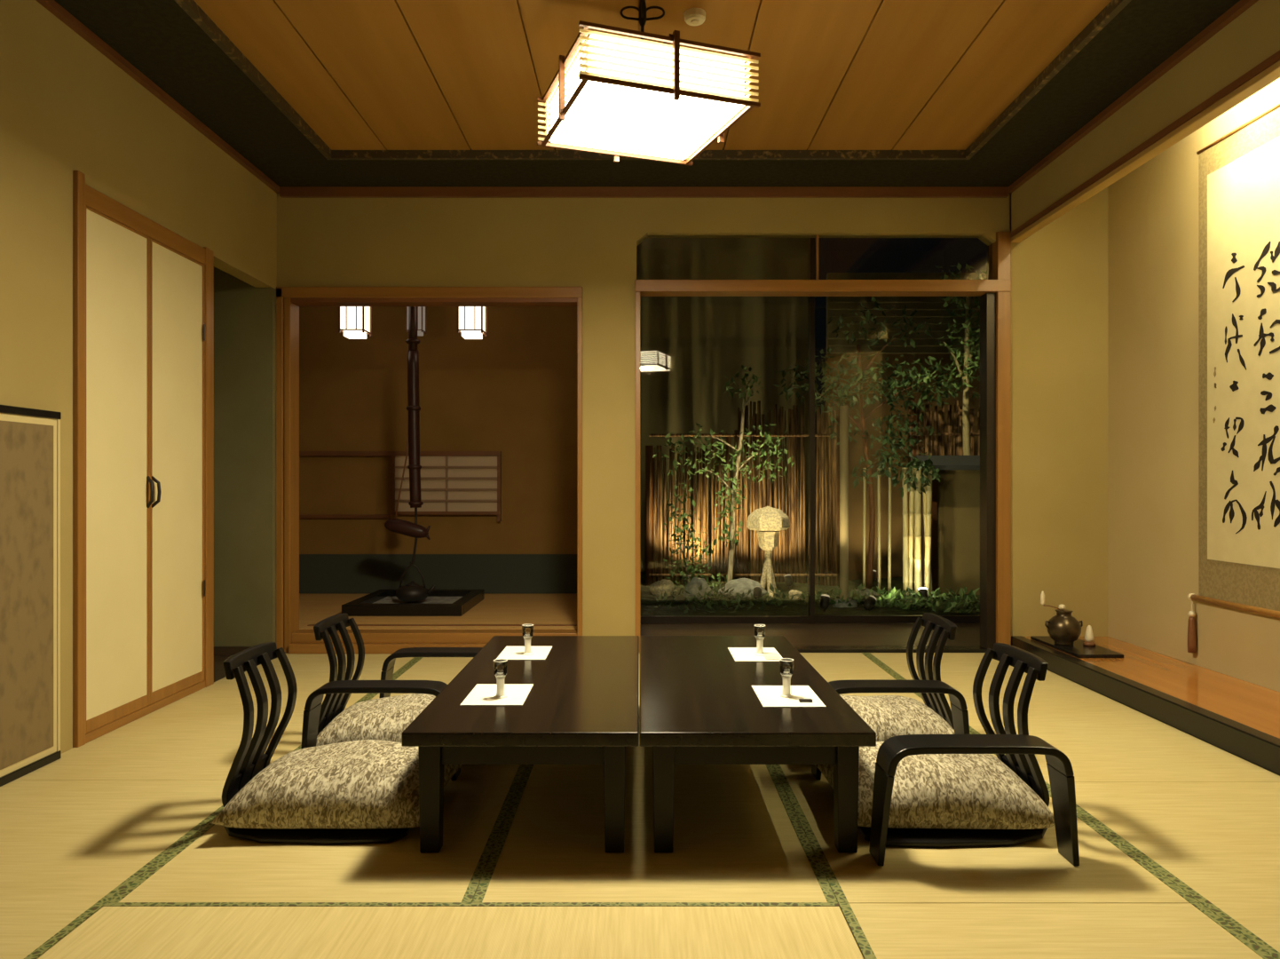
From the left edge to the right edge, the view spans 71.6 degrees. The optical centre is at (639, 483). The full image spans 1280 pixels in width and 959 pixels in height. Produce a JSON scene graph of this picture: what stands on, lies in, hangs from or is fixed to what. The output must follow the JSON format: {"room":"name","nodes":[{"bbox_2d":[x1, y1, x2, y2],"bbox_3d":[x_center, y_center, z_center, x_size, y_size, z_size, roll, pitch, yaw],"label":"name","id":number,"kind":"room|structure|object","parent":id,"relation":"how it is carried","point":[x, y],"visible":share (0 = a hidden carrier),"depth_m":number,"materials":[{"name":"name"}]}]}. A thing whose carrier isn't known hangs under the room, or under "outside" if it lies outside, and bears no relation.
{"room":"japanese dining room","nodes":[
{"label":"japanese dining room","id":0,"kind":"room"},
{"bbox_2d":[0,0,276,752],"bbox_3d":[-2.197,-0.475,1.380,0.100,3.050,7.760,0,0,0],"label":"wall","id":1,"kind":"structure","parent":0,"point":[66,107],"depth_m":3.33,"materials":[{"name":"paint"}]},
{"bbox_2d":[72,170,213,747],"bbox_3d":[-2.126,-0.095,3.902,0.043,2.190,1.075,0,0,0],"label":"door","id":2,"kind":"structure","parent":1,"relation":"in","point":[143,291],"depth_m":3.77,"materials":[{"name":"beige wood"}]},
{"bbox_2d":[35,0,279,193],"bbox_3d":[-2.132,-1.735,1.430,0.030,0.030,7.660,0,0,0],"label":"trim","id":3,"kind":"structure","parent":1,"relation":"attached to","point":[52,6],"depth_m":3.83,"materials":[{"name":"brown wood"}]},
{"bbox_2d":[54,0,1240,186],"bbox_3d":[0.029,-1.810,1.430,4.352,0.120,7.660,0,0,0],"label":"trim","id":4,"kind":"structure","parent":1,"relation":"attached to","point":[159,38],"depth_m":4.33,"materials":[{"name":"black wood"}]},
{"bbox_2d":[213,655,231,681],"bbox_3d":[-2.599,1.026,4.800,0.901,0.048,0.800,0,0,0],"label":"floor","id":5,"kind":"structure","parent":0,"point":[219,673],"depth_m":4.85,"materials":[{"name":"wood"}]},
{"bbox_2d":[213,266,276,646],"bbox_3d":[-2.648,-0.175,4.780,1.003,2.450,0.960,0,0,0],"label":"wall","id":6,"kind":"structure","parent":0,"point":[244,313],"depth_m":5.20,"materials":[{"name":"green paint"}]},
{"bbox_2d":[379,647,482,697],"bbox_3d":[-0.800,0.840,3.650,0.528,0.318,0.120,0,0,0],"label":"armrest","id":7,"kind":"object","parent":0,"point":[388,666],"visible":0.41,"depth_m":3.60,"materials":[{"name":"black wood"}]},
{"bbox_2d":[299,306,576,553],"bbox_3d":[-1.600,-0.350,7.200,2.760,2.700,0.100,0,0,0],"label":"wall","id":8,"kind":"structure","parent":0,"point":[511,391],"depth_m":7.15,"materials":[{"name":"orange paint"}]},
{"bbox_2d":[299,513,390,518],"bbox_3d":[-2.450,0.260,7.135,0.900,0.030,0.030,0,0,0],"label":"trim","id":9,"kind":"structure","parent":8,"relation":"attached to","point":[301,516],"depth_m":7.12,"materials":[{"name":"brown wood"}]},
{"bbox_2d":[299,450,497,456],"bbox_3d":[-2.015,-0.243,7.130,1.770,0.037,0.040,0,0,0],"label":"trim","id":10,"kind":"structure","parent":8,"relation":"attached to","point":[301,453],"depth_m":7.11,"materials":[{"name":"brown wood"}]},
{"bbox_2d":[299,553,576,592],"bbox_3d":[-1.600,0.723,7.143,2.600,0.315,0.015,0,0,0],"label":"baseboard","id":11,"kind":"structure","parent":8,"relation":"attached to","point":[318,572],"depth_m":7.13,"materials":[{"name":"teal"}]},
{"bbox_2d":[390,450,501,521],"bbox_3d":[-1.548,0.019,7.125,0.875,0.562,0.050,0,0,0],"label":"window","id":12,"kind":"structure","parent":8,"relation":"in","point":[450,485],"depth_m":7.12,"materials":[{"name":"beige paper"}]},
{"bbox_2d":[299,592,576,629],"bbox_3d":[-1.600,0.941,6.305,2.700,0.118,1.790,0,0,0],"label":"floor","id":13,"kind":"structure","parent":0,"point":[496,608],"depth_m":5.98,"materials":[{"name":"brown wood"}]},
{"bbox_2d":[341,589,484,616],"bbox_3d":[-1.585,0.845,6.360,0.800,0.075,0.880,0,0,0],"label":"hearth","id":14,"kind":"object","parent":13,"relation":"on","point":[381,602],"visible":0.93,"depth_m":5.96,"materials":[{"name":"black paint"}]},
{"bbox_2d":[395,563,435,601],"bbox_3d":[-1.619,0.706,6.355,0.244,0.269,0.230,0,0,41],"label":"kettle","id":15,"kind":"object","parent":14,"relation":"on","point":[412,591],"visible":1,"depth_m":6.29,"materials":[{"name":"grey metal"}]},
{"bbox_2d":[193,0,1111,150],"bbox_3d":[0.050,-1.810,1.190,3.500,0.050,7.180,0,0,0],"label":"ceiling","id":16,"kind":"structure","parent":0,"point":[362,75],"depth_m":3.73,"materials":[{"name":"brown wood"}]},
{"bbox_2d":[537,0,760,165],"bbox_3d":[0.012,-1.505,3.100,0.618,0.560,0.602,0,0,-20],"label":"pendant lamp","id":17,"kind":"object","parent":16,"relation":"hanging from","point":[619,94],"visible":1,"depth_m":2.93,"materials":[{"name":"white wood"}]},
{"bbox_2d":[551,80,742,159],"bbox_3d":[0.012,-1.257,3.100,0.526,0.006,0.526,0,0,-20],"label":"diffuser","id":18,"kind":"object","parent":17,"relation":"attached to","point":[603,115],"depth_m":3.08,"materials":[{"name":"white paper"}]},
{"bbox_2d":[551,34,743,139],"bbox_3d":[0.012,-1.333,3.100,0.526,0.143,0.526,0,0,-20],"label":"diffuser","id":19,"kind":"object","parent":17,"relation":"attached to","point":[600,110],"depth_m":2.91,"materials":[{"name":"white paper"}]},
{"bbox_2d":[173,0,1131,159],"bbox_3d":[0.050,-1.764,1.188,3.450,0.043,7.175,0,0,0],"label":"trim","id":20,"kind":"structure","parent":16,"relation":"attached to","point":[1113,8],"depth_m":4.68,"materials":[{"name":"brown wood"}]},
{"bbox_2d":[683,7,705,25],"bbox_3d":[0.212,-1.768,3.370,0.084,0.034,0.084,0,0,0],"label":"smoke detector","id":21,"kind":"object","parent":16,"relation":"attached to","point":[692,16],"visible":1,"depth_m":3.35,"materials":[{"name":"beige plastic"}]},
{"bbox_2d":[276,186,1108,636],"bbox_3d":[0.327,-0.475,5.320,5.147,3.050,0.120,0,0,0],"label":"wall","id":22,"kind":"structure","parent":0,"point":[1060,272],"depth_m":5.26,"materials":[{"name":"paint"}]},
{"bbox_2d":[276,286,582,653],"bbox_3d":[-1.240,-0.083,5.315,1.811,2.165,0.190,0,0,0],"label":"trim","id":23,"kind":"structure","parent":22,"relation":"attached to","point":[292,639],"depth_m":5.25,"materials":[{"name":"orange wood"}]},
{"bbox_2d":[307,624,576,625],"bbox_3d":[-1.215,0.879,5.527,1.690,0.005,0.035,0,0,0],"label":"trim","id":24,"kind":"structure","parent":22,"relation":"attached to","point":[309,624],"depth_m":5.51,"materials":[{"name":"brown wood"}]},
{"bbox_2d":[279,186,1008,197],"bbox_3d":[0.029,-1.722,5.245,4.292,0.055,0.030,0,0,0],"label":"trim","id":25,"kind":"structure","parent":22,"relation":"attached to","point":[285,192],"depth_m":5.23,"materials":[{"name":"brown wood"}]},
{"bbox_2d":[635,231,1011,652],"bbox_3d":[1.087,-0.240,5.308,2.217,2.500,0.145,0,0,0],"label":"window frame","id":26,"kind":"structure","parent":22,"relation":"in","point":[994,293],"depth_m":5.24,"materials":[{"name":"orange wood"}]},
{"bbox_2d":[640,623,979,645],"bbox_3d":[1.350,1.028,5.900,3.100,0.045,1.040,0,0,0],"label":"window sill","id":27,"kind":"structure","parent":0,"point":[797,634],"depth_m":6.00,"materials":[{"name":"black wood"}]},
{"bbox_2d":[640,237,988,623],"bbox_3d":[1.175,-0.470,6.393,2.750,2.940,0.065,0,0,0],"label":"window","id":28,"kind":"structure","parent":27,"relation":"on","point":[811,618],"depth_m":6.36,"materials":[{"name":"brown metal"}]},
{"bbox_2d":[640,551,979,616],"bbox_3d":[1.000,0.987,9.690,12.000,0.084,6.500,0,0,0],"label":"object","id":29,"kind":"structure","parent":0,"point":[648,600],"depth_m":7.20,"materials":[{"name":"green plant"}]},
{"bbox_2d":[649,578,674,595],"bbox_3d":[0.201,0.933,7.745,0.218,0.200,0.221,0,0,0],"label":"rock","id":30,"kind":"object","parent":29,"relation":"on","point":[657,588],"visible":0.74,"depth_m":7.67,"materials":[{"name":"stone"}]},
{"bbox_2d":[663,482,727,594],"bbox_3d":[0.551,0.511,7.873,0.700,1.042,0.509,0,0,0],"label":"shrub","id":31,"kind":"object","parent":29,"relation":"on","point":[684,515],"visible":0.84,"depth_m":7.87,"materials":[{"name":"green plant"}]},
{"bbox_2d":[683,576,713,599],"bbox_3d":[0.504,0.918,7.610,0.259,0.242,0.309,0,0,0],"label":"rock","id":32,"kind":"object","parent":29,"relation":"on","point":[692,587],"visible":0.59,"depth_m":7.51,"materials":[{"name":"grey stone"}]},
{"bbox_2d":[636,237,808,573],"bbox_3d":[-1.550,-0.900,9.950,6.900,4.200,0.100,0,0,0],"label":"building","id":33,"kind":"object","parent":29,"relation":"on","point":[688,343],"visible":0.07,"depth_m":9.90,"materials":[{"name":"brown"}]},
{"bbox_2d":[652,364,793,581],"bbox_3d":[0.771,-0.050,8.234,1.307,2.102,0.427,0,0,7],"label":"tree","id":34,"kind":"object","parent":29,"relation":"on","point":[734,501],"visible":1,"depth_m":8.19,"materials":[{"name":"green plant"}]},
{"bbox_2d":[654,582,801,613],"bbox_3d":[0.709,0.930,7.148,1.194,0.273,0.726,0,0,0],"label":"ground cover","id":35,"kind":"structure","parent":29,"relation":"on","point":[715,588],"depth_m":7.06,"materials":[{"name":"green plant"}]},
{"bbox_2d":[645,400,839,586],"bbox_3d":[1.025,0.099,8.803,1.926,1.844,0.114,0,0,0],"label":"bamboo fence","id":36,"kind":"object","parent":29,"relation":"on","point":[653,518],"visible":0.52,"depth_m":8.79,"materials":[{"name":"brown wood"}]},
{"bbox_2d":[718,577,766,598],"bbox_3d":[0.912,0.928,7.695,0.417,0.218,0.463,0,0,-30],"label":"rock","id":37,"kind":"object","parent":29,"relation":"on","point":[738,585],"visible":0.55,"depth_m":7.61,"materials":[{"name":"grey stone"}]},
{"bbox_2d":[746,505,790,596],"bbox_3d":[1.170,0.615,8.050,0.392,0.829,0.344,0,0,0],"label":"stone lantern","id":38,"kind":"object","parent":29,"relation":"on","point":[768,521],"visible":0.79,"depth_m":7.98,"materials":[{"name":"stone"}]},
{"bbox_2d":[830,405,857,607],"bbox_3d":[1.640,0.190,7.100,0.220,1.620,0.214,0,0,0],"label":"post","id":39,"kind":"object","parent":29,"relation":"on","point":[843,409],"visible":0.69,"depth_m":7.07,"materials":[{"name":"beige wood"}]},
{"bbox_2d":[797,583,933,609],"bbox_3d":[1.842,0.934,7.202,1.115,0.260,0.716,0,0,0],"label":"ground cover","id":40,"kind":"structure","parent":29,"relation":"on","point":[893,593],"depth_m":7.11,"materials":[{"name":"green plant"}]},
{"bbox_2d":[851,453,883,589],"bbox_3d":[1.904,0.368,7.490,0.251,1.264,0.236,0,0,44],"label":"bamboo culm","id":41,"kind":"object","parent":29,"relation":"on","point":[864,473],"visible":0.95,"depth_m":7.49,"materials":[{"name":"green plant"}]},
{"bbox_2d":[773,296,963,588],"bbox_3d":[2.103,-0.358,8.226,1.720,2.719,0.869,0,0,0],"label":"tree","id":42,"kind":"object","parent":29,"relation":"on","point":[862,376],"visible":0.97,"depth_m":8.19,"materials":[{"name":"green plant"}]},
{"bbox_2d":[864,449,897,596],"bbox_3d":[2.053,0.351,7.467,0.315,1.297,0.154,0,0,-27],"label":"bamboo culm","id":43,"kind":"object","parent":29,"relation":"on","point":[880,463],"visible":0.94,"depth_m":7.49,"materials":[{"name":"green plant"}]},
{"bbox_2d":[875,446,905,600],"bbox_3d":[2.119,0.344,7.421,0.246,1.313,0.243,0,0,0],"label":"bamboo culm","id":44,"kind":"object","parent":29,"relation":"on","point":[888,473],"visible":0.95,"depth_m":7.44,"materials":[{"name":"green plant"}]},
{"bbox_2d":[891,460,918,601],"bbox_3d":[2.226,0.393,7.419,0.282,1.214,0.241,0,0,-16],"label":"bamboo culm","id":45,"kind":"object","parent":29,"relation":"on","point":[905,487],"visible":0.96,"depth_m":7.42,"materials":[{"name":"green plant"}]},
{"bbox_2d":[824,272,986,580],"bbox_3d":[3.975,-0.490,9.235,4.050,3.380,0.170,0,0,0],"label":"house","id":46,"kind":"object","parent":29,"relation":"on","point":[932,307],"visible":0.22,"depth_m":9.20,"materials":[{"name":"brown"}]},
{"bbox_2d":[893,459,925,601],"bbox_3d":[2.295,0.397,7.430,0.304,1.206,0.202,0,0,-20],"label":"bamboo culm","id":47,"kind":"object","parent":29,"relation":"on","point":[912,493],"visible":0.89,"depth_m":7.45,"materials":[{"name":"green plant"}]},
{"bbox_2d":[907,452,930,601],"bbox_3d":[2.341,0.367,7.383,0.185,1.267,0.211,0,0,0],"label":"bamboo culm","id":48,"kind":"object","parent":29,"relation":"on","point":[918,474],"visible":0.95,"depth_m":7.40,"materials":[{"name":"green plant"}]},
{"bbox_2d":[908,458,940,601],"bbox_3d":[2.400,0.394,7.445,0.249,1.215,0.197,0,0,0],"label":"bamboo culm","id":49,"kind":"object","parent":29,"relation":"on","point":[926,462],"visible":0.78,"depth_m":7.43,"materials":[{"name":"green plant"}]},
{"bbox_2d":[916,451,940,596],"bbox_3d":[2.417,0.365,7.426,0.176,1.271,0.280,0,0,0],"label":"bamboo culm","id":50,"kind":"object","parent":29,"relation":"on","point":[933,471],"visible":0.94,"depth_m":7.40,"materials":[{"name":"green plant"}]},
{"bbox_2d":[907,585,979,612],"bbox_3d":[2.485,0.931,7.087,0.700,0.260,0.742,0,0,0],"label":"ground cover","id":51,"kind":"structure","parent":29,"relation":"on","point":[972,593],"depth_m":7.04,"materials":[{"name":"green plant"}]},
{"bbox_2d":[908,455,979,595],"bbox_3d":[3.710,0.450,7.775,2.580,1.400,0.430,0,0,0],"label":"wall","id":52,"kind":"structure","parent":29,"relation":"on","point":[955,517],"depth_m":7.70,"materials":[{"name":"paint"}]},
{"bbox_2d":[908,397,979,586],"bbox_3d":[3.524,0.086,8.601,1.828,1.870,0.119,0,0,0],"label":"bamboo fence","id":53,"kind":"object","parent":29,"relation":"on","point":[938,439],"visible":0.09,"depth_m":8.58,"materials":[{"name":"brown wood"}]},
{"bbox_2d":[911,262,986,455],"bbox_3d":[3.034,-0.528,8.176,1.130,3.059,0.716,0,0,0],"label":"tree","id":54,"kind":"object","parent":29,"relation":"on","point":[966,378],"visible":0.52,"depth_m":8.12,"materials":[{"name":"green plant"}]},
{"bbox_2d":[1011,0,1279,231],"bbox_3d":[2.245,-0.475,1.430,0.080,3.050,7.660,0,0,0],"label":"wall","id":55,"kind":"structure","parent":0,"point":[1253,36],"depth_m":3.75,"materials":[{"name":"paint"}]},
{"bbox_2d":[1008,0,1258,193],"bbox_3d":[2.190,-1.735,1.430,0.030,0.030,7.660,0,0,0],"label":"trim","id":56,"kind":"structure","parent":55,"relation":"attached to","point":[1241,6],"depth_m":3.83,"materials":[{"name":"brown wood"}]},
{"bbox_2d":[1010,50,1279,242],"bbox_3d":[2.224,-1.440,3.780,0.062,0.024,2.960,0,0,0],"label":"trim","id":57,"kind":"structure","parent":55,"relation":"attached to","point":[1271,74],"depth_m":3.75,"materials":[{"name":"brown wood"}]},
{"bbox_2d":[1024,636,1279,738],"bbox_3d":[2.526,0.977,3.780,0.509,0.147,2.959,0,0,0],"label":"floor","id":58,"kind":"structure","parent":0,"point":[1257,707],"depth_m":3.99,"materials":[{"name":"red wood"}]},
{"bbox_2d":[1030,635,1123,657],"bbox_3d":[2.395,0.893,4.880,0.240,0.018,0.560,0,0,0],"label":"tray","id":59,"kind":"object","parent":58,"relation":"on","point":[1078,649],"visible":0.77,"depth_m":4.74,"materials":[{"name":"black paint"}]},
{"bbox_2d":[1040,591,1082,645],"bbox_3d":[2.338,0.737,4.905,0.190,0.292,0.172,0,0,38],"label":"round vase","id":60,"kind":"object","parent":59,"relation":"on","point":[1064,628],"visible":1,"depth_m":4.85,"materials":[{"name":"brown ceramic"}]},
{"bbox_2d":[1011,635,1279,775],"bbox_3d":[2.235,0.975,3.780,0.070,0.150,2.959,0,0,0],"label":"trim","id":61,"kind":"structure","parent":58,"relation":"attached to","point":[1260,748],"depth_m":3.69,"materials":[{"name":"black paint"}]},
{"bbox_2d":[1108,77,1279,691],"bbox_3d":[2.583,-0.475,3.730,0.595,3.050,3.060,0,0,0],"label":"wall","id":62,"kind":"structure","parent":0,"point":[1153,209],"depth_m":4.72,"materials":[{"name":"paint"}]},
{"bbox_2d":[1187,102,1279,617],"bbox_3d":[2.758,-0.530,3.905,0.038,2.224,1.064,0,0,0],"label":"scroll","id":63,"kind":"object","parent":62,"relation":"attached to","point":[1239,171],"visible":1,"depth_m":4.09,"materials":[{"name":"paper"}]},
{"bbox_2d":[1187,600,1196,653],"bbox_3d":[2.756,0.708,4.425,0.040,0.265,0.039,0,0,0],"label":"weight","id":64,"kind":"object","parent":63,"relation":"hanging from","point":[1191,624],"visible":1,"depth_m":4.41,"materials":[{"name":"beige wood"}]},
{"bbox_3d":[-1.600,-1.585,6.315,2.800,0.070,1.870,0,0,0],"label":"ceiling","id":65,"kind":"structure","parent":0,"visible":0},
{"bbox_2d":[338,306,371,339],"bbox_3d":[-2.015,-1.295,6.300,0.180,0.510,0.180,0,0,0],"label":"lantern","id":66,"kind":"object","parent":65,"relation":"hanging from","point":[355,322],"visible":0.56,"depth_m":6.22,"materials":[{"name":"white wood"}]},
{"bbox_2d":[384,306,430,565],"bbox_3d":[-1.660,-0.480,6.360,0.330,2.139,0.104,0,0,0],"label":"pothook","id":67,"kind":"object","parent":65,"relation":"hanging from","point":[401,526],"visible":0.98,"depth_m":6.33,"materials":[{"name":"red wood"}]},
{"bbox_2d":[405,306,426,335],"bbox_3d":[-1.745,-1.357,6.950,0.130,0.385,0.130,0,0,0],"label":"lantern","id":68,"kind":"object","parent":65,"relation":"hanging from","point":[421,310],"visible":0.34,"depth_m":6.89,"materials":[{"name":"paper"}]},
{"bbox_2d":[457,306,487,339],"bbox_3d":[-1.185,-1.294,6.300,0.180,0.512,0.180,0,0,0],"label":"lantern","id":69,"kind":"object","parent":65,"relation":"hanging from","point":[471,320],"visible":0.56,"depth_m":6.22,"materials":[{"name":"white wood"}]},
{"bbox_3d":[-0.024,1.085,1.440,6.047,0.070,7.880,0,0,0],"label":"floor","id":70,"kind":"structure","parent":0,"visible":0},
{"bbox_2d":[0,780,225,958],"bbox_3d":[-1.708,1.024,2.125,0.874,0.052,1.748,0,0,0],"label":"mat","id":71,"kind":"object","parent":70,"relation":"on","point":[67,848],"visible":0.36,"depth_m":2.48,"materials":[{"name":"beige wicker"}]},
{"bbox_2d":[0,404,61,786],"bbox_3d":[-2.122,0.369,2.357,0.031,1.262,1.755,0,0,0],"label":"folding screen","id":72,"kind":"object","parent":71,"relation":"on","point":[29,438],"visible":1,"depth_m":3.08,"materials":[{"name":"beige paper"}]},
{"bbox_2d":[15,670,401,780],"bbox_3d":[-1.708,1.024,3.875,0.874,0.052,1.748,0,0,0],"label":"mat","id":73,"kind":"object","parent":70,"relation":"on","point":[197,736],"visible":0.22,"depth_m":3.47,"materials":[{"name":"beige wicker"}]},
{"bbox_2d":[313,613,364,734],"bbox_3d":[-0.903,0.748,3.320,0.547,0.494,0.470,0,0,0],"label":"chair","id":74,"kind":"object","parent":73,"relation":"on","point":[333,704],"visible":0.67,"depth_m":3.29,"materials":[{"name":"black wood"}]},
{"bbox_2d":[316,693,435,745],"bbox_3d":[-0.875,0.898,3.350,0.600,0.169,0.524,0,0,-2],"label":"floor cushion","id":75,"kind":"object","parent":74,"relation":"on","point":[386,718],"visible":0.42,"depth_m":3.18,"materials":[{"name":"beige fabric"}]},
{"bbox_2d":[108,764,526,901],"bbox_3d":[-0.835,1.024,2.995,0.868,0.052,1.748,0,0,0],"label":"mat","id":76,"kind":"object","parent":70,"relation":"on","point":[212,865],"visible":0.29,"depth_m":2.32,"materials":[{"name":"beige wicker"}]},
{"bbox_2d":[221,641,411,843],"bbox_3d":[-0.928,0.748,2.690,0.547,0.494,0.470,0,0,0],"label":"chair","id":77,"kind":"object","parent":76,"relation":"on","point":[250,758],"visible":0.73,"depth_m":2.61,"materials":[{"name":"black wood"}]},
{"bbox_2d":[210,739,462,828],"bbox_3d":[-0.885,0.898,2.715,0.600,0.169,0.524,0,0,0],"label":"floor cushion","id":78,"kind":"object","parent":77,"relation":"on","point":[364,783],"visible":0.94,"depth_m":2.50,"materials":[{"name":"beige fabric"}]},
{"bbox_2d":[300,679,460,780],"bbox_3d":[-0.880,0.840,3.030,0.528,0.318,0.120,0,0,0],"label":"armrest","id":79,"kind":"object","parent":76,"relation":"on","point":[312,712],"visible":0.7,"depth_m":2.99,"materials":[{"name":"black wood"}]},
{"bbox_2d":[401,635,639,852],"bbox_3d":[-0.317,0.829,3.108,0.630,0.338,1.503,0,0,0],"label":"table","id":80,"kind":"object","parent":76,"relation":"on","point":[580,707],"visible":0.95,"depth_m":2.47,"materials":[{"name":"brown paint"}]},
{"bbox_2d":[460,684,533,704],"bbox_3d":[-0.440,0.658,2.780,0.186,0.001,0.274,0,0,0],"label":"placemat","id":81,"kind":"object","parent":80,"relation":"on","point":[480,694],"visible":0.86,"depth_m":2.76,"materials":[{"name":"white paper"}]},
{"bbox_2d":[493,658,507,698],"bbox_3d":[-0.428,0.601,2.740,0.045,0.114,0.045,0,0,0],"label":"glass","id":82,"kind":"object","parent":81,"relation":"on","point":[500,676],"visible":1,"depth_m":2.73,"materials":[{"name":"white"}]},
{"bbox_2d":[496,646,552,659],"bbox_3d":[-0.445,0.658,3.465,0.186,0.001,0.274,0,0,0],"label":"placemat","id":83,"kind":"object","parent":80,"relation":"on","point":[509,652],"visible":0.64,"depth_m":3.45,"materials":[{"name":"white paper"}]},
{"bbox_2d":[256,652,418,671],"bbox_3d":[-1.708,1.024,5.005,0.874,0.052,0.507,0,0,0],"label":"mat","id":84,"kind":"object","parent":70,"relation":"on","point":[298,661],"visible":0.29,"depth_m":4.96,"materials":[{"name":"beige wicker"}]},
{"bbox_2d":[363,656,473,701],"bbox_3d":[-0.835,1.024,4.545,0.868,0.052,1.348,0,0,0],"label":"mat","id":85,"kind":"object","parent":70,"relation":"on","point":[445,669],"visible":0.11,"depth_m":4.77,"materials":[{"name":"beige wicker"}]},
{"bbox_2d":[37,901,863,958],"bbox_3d":[-0.398,1.024,1.685,1.743,0.052,0.868,0,0,0],"label":"mat","id":86,"kind":"object","parent":70,"relation":"on","point":[117,929],"visible":1,"depth_m":1.99,"materials":[{"name":"beige wicker"}]},
{"bbox_2d":[472,713,837,901],"bbox_3d":[0.037,1.024,2.995,0.873,0.052,1.748,0,0,0],"label":"mat","id":87,"kind":"object","parent":70,"relation":"on","point":[738,836],"visible":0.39,"depth_m":2.48,"materials":[{"name":"beige wicker"}]},
{"bbox_2d":[639,635,876,852],"bbox_3d":[0.316,0.829,3.108,0.628,0.338,1.503,0,0,0],"label":"table","id":88,"kind":"object","parent":87,"relation":"on","point":[699,705],"visible":0.98,"depth_m":2.47,"materials":[{"name":"brown paint"}]},
{"bbox_2d":[727,647,782,661],"bbox_3d":[0.450,0.658,3.435,0.186,0.001,0.274,0,0,0],"label":"placemat","id":89,"kind":"object","parent":88,"relation":"on","point":[738,653],"visible":0.86,"depth_m":3.44,"materials":[{"name":"white paper"}]},
{"bbox_2d":[751,685,826,706],"bbox_3d":[0.460,0.658,2.760,0.186,0.001,0.274,0,0,0],"label":"placemat","id":90,"kind":"object","parent":88,"relation":"on","point":[768,695],"visible":1,"depth_m":2.75,"materials":[{"name":"white paper"}]},
{"bbox_2d":[779,657,793,697],"bbox_3d":[0.457,0.601,2.750,0.045,0.114,0.045,0,0,0],"label":"glass","id":91,"kind":"object","parent":90,"relation":"on","point":[786,675],"visible":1,"depth_m":2.74,"materials":[{"name":"white"}]},
{"bbox_2d":[779,658,793,676],"bbox_3d":[0.457,0.570,2.750,0.043,0.048,0.043,0,0,0],"label":"bowl","id":92,"kind":"object","parent":91,"relation":"on","point":[782,661],"depth_m":2.74,"materials":[{"name":"clear glass"}]},
{"bbox_2d":[799,652,924,703],"bbox_3d":[0.907,1.024,4.564,0.863,0.052,1.387,0,0,0],"label":"mat","id":93,"kind":"object","parent":70,"relation":"on","point":[831,666],"visible":0.24,"depth_m":4.81,"materials":[{"name":"beige wicker"}]},
{"bbox_2d":[865,652,1050,671],"bbox_3d":[1.769,1.024,4.995,0.856,0.052,0.527,0,0,0],"label":"mat","id":94,"kind":"object","parent":70,"relation":"on","point":[893,661],"visible":0.4,"depth_m":4.99,"materials":[{"name":"beige wicker"}]},
{"bbox_2d":[772,730,1199,903],"bbox_3d":[0.907,1.024,2.995,0.863,0.052,1.748,0,0,0],"label":"mat","id":95,"kind":"object","parent":70,"relation":"on","point":[1034,871],"visible":0.27,"depth_m":2.30,"materials":[{"name":"beige wicker"}]},
{"bbox_2d":[811,679,969,780],"bbox_3d":[0.860,0.840,3.035,0.527,0.318,0.120,0,0,0],"label":"armrest","id":96,"kind":"object","parent":95,"relation":"on","point":[960,712],"visible":0.64,"depth_m":2.99,"materials":[{"name":"black wood"}]},
{"bbox_2d":[906,612,956,729],"bbox_3d":[0.878,0.748,3.330,0.547,0.494,0.470,0,0,0],"label":"chair","id":97,"kind":"object","parent":95,"relation":"on","point":[943,628],"visible":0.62,"depth_m":3.29,"materials":[{"name":"black wood"}]},
{"bbox_2d":[839,694,954,741],"bbox_3d":[0.870,0.898,3.360,0.600,0.169,0.524,0,0,-1],"label":"floor cushion","id":98,"kind":"object","parent":97,"relation":"on","point":[888,715],"visible":0.42,"depth_m":3.21,"materials":[{"name":"beige fabric"}]},
{"bbox_2d":[832,642,1049,846],"bbox_3d":[0.898,0.748,2.670,0.547,0.494,0.470,0,0,-1],"label":"chair","id":99,"kind":"object","parent":95,"relation":"on","point":[1026,766],"visible":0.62,"depth_m":2.53,"materials":[{"name":"black wood"}]},
{"bbox_2d":[814,741,1054,829],"bbox_3d":[0.875,0.898,2.715,0.600,0.169,0.524,0,0,2],"label":"floor cushion","id":100,"kind":"object","parent":99,"relation":"on","point":[974,791],"visible":0.6,"depth_m":2.50,"materials":[{"name":"beige fabric"}]},
{"bbox_2d":[869,734,1079,866],"bbox_3d":[0.887,0.840,2.362,0.527,0.318,0.120,0,0,0],"label":"armrest","id":101,"kind":"object","parent":95,"relation":"on","point":[895,748],"visible":1,"depth_m":2.33,"materials":[{"name":"black wood"}]},
{"bbox_2d":[838,901,1275,958],"bbox_3d":[0.907,1.024,1.245,0.863,0.052,1.748,0,0,0],"label":"mat","id":102,"kind":"object","parent":70,"relation":"on","point":[880,930],"visible":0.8,"depth_m":1.98,"materials":[{"name":"beige wicker"}]},
{"bbox_2d":[891,671,1279,782],"bbox_3d":[1.769,1.024,3.855,0.856,0.052,1.748,0,0,0],"label":"mat","id":103,"kind":"object","parent":70,"relation":"on","point":[1103,738],"visible":0.51,"depth_m":3.49,"materials":[{"name":"beige wicker"}]},
{"bbox_2d":[1045,781,1279,958],"bbox_3d":[1.769,1.024,2.105,0.856,0.052,1.748,0,0,0],"label":"mat","id":104,"kind":"object","parent":70,"relation":"on","point":[1219,842],"visible":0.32,"depth_m":2.51,"materials":[{"name":"beige wicker"}]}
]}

